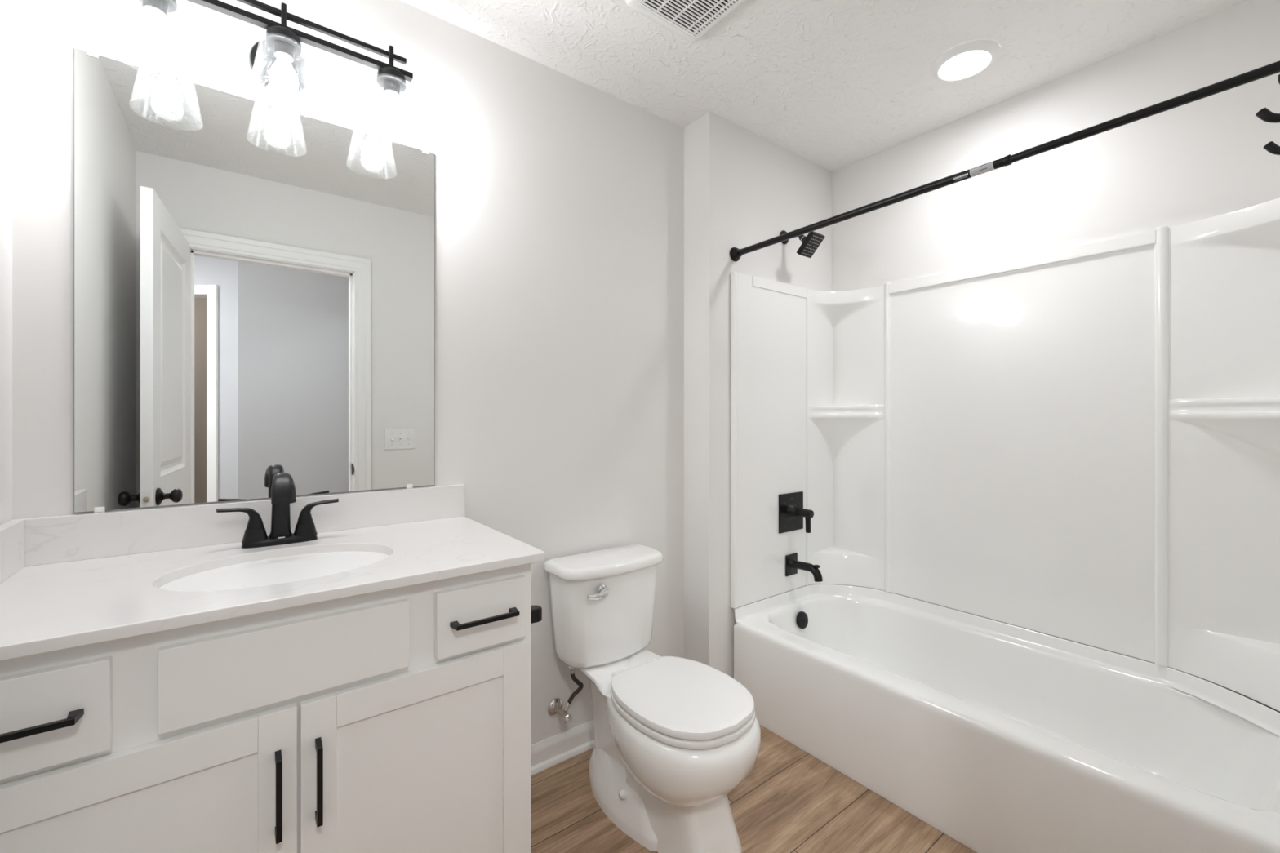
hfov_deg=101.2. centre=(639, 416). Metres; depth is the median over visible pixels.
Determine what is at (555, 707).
shutoff valve
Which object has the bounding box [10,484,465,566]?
backsplash
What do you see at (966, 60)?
recessed light
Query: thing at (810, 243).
showerhead
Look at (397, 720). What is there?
vanity cabinet
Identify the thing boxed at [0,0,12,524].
wall
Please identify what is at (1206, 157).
wall
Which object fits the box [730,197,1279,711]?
tub surround
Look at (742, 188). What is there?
wall
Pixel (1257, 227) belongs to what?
shelf
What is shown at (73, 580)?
countertop
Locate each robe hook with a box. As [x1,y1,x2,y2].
[1255,74,1279,123]
[1263,141,1279,155]
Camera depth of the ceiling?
1.76 m
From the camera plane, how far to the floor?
1.60 m
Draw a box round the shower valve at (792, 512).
[778,491,813,533]
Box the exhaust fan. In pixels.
[625,0,746,43]
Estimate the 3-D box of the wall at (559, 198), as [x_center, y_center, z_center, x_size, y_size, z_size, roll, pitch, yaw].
[-0.254,-0.007,1.972,2.977,2.440,0.120,0,0,-37]
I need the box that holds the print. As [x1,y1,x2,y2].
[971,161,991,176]
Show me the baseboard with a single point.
(546, 753)
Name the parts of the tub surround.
head wall panel, long wall panel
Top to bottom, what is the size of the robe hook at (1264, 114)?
0.060 m
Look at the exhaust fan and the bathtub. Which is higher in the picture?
the exhaust fan
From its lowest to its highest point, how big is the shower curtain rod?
0.081 m
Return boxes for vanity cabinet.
[0,551,530,852]
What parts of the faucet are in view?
lever, handle, plate, spout, handle, lever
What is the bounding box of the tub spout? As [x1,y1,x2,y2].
[785,552,822,582]
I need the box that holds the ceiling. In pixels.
[400,0,1248,171]
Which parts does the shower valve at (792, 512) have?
trim plate, lever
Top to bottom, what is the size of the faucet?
0.177 m
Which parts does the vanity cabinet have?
handle, drawer, door panel, cabinet door, handle, false drawer, handle, cabinet door, door panel, drawer, handle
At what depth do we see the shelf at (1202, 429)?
1.57 m
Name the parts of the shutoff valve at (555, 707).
valve handle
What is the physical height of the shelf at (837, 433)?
0.283 m
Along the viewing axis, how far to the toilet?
1.54 m
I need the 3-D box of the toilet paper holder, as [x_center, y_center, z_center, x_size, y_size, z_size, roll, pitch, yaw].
[-0.318,0.493,1.359,0.064,0.050,0.175,0,0,-37]
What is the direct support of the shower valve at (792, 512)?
attached to the tub surround
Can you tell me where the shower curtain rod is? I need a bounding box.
[729,60,1279,261]
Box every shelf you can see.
[808,284,884,327]
[808,404,884,462]
[1168,197,1279,249]
[1168,396,1279,462]
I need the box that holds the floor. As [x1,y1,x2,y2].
[530,724,977,852]
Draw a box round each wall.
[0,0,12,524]
[12,0,684,745]
[684,111,831,678]
[831,0,1279,712]
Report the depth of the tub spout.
2.36 m
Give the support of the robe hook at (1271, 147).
attached to the wall
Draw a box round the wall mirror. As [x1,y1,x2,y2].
[73,45,435,513]
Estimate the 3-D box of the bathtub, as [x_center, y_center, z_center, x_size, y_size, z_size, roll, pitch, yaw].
[1.130,1.003,1.796,0.725,0.416,1.511,0,0,-37]
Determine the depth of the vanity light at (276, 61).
1.28 m
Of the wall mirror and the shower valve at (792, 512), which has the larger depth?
the shower valve at (792, 512)
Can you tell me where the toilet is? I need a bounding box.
[543,543,760,852]
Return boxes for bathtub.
[733,583,1279,852]
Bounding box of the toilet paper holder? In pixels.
[530,605,542,623]
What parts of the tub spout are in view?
spout plate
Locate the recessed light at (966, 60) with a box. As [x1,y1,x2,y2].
[929,39,999,81]
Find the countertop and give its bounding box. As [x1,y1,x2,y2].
[0,484,545,661]
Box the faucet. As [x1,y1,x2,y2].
[215,472,338,548]
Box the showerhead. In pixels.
[779,230,825,257]
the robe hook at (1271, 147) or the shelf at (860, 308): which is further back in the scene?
the shelf at (860, 308)
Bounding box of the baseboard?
[530,720,594,775]
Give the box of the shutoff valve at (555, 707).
[547,666,583,724]

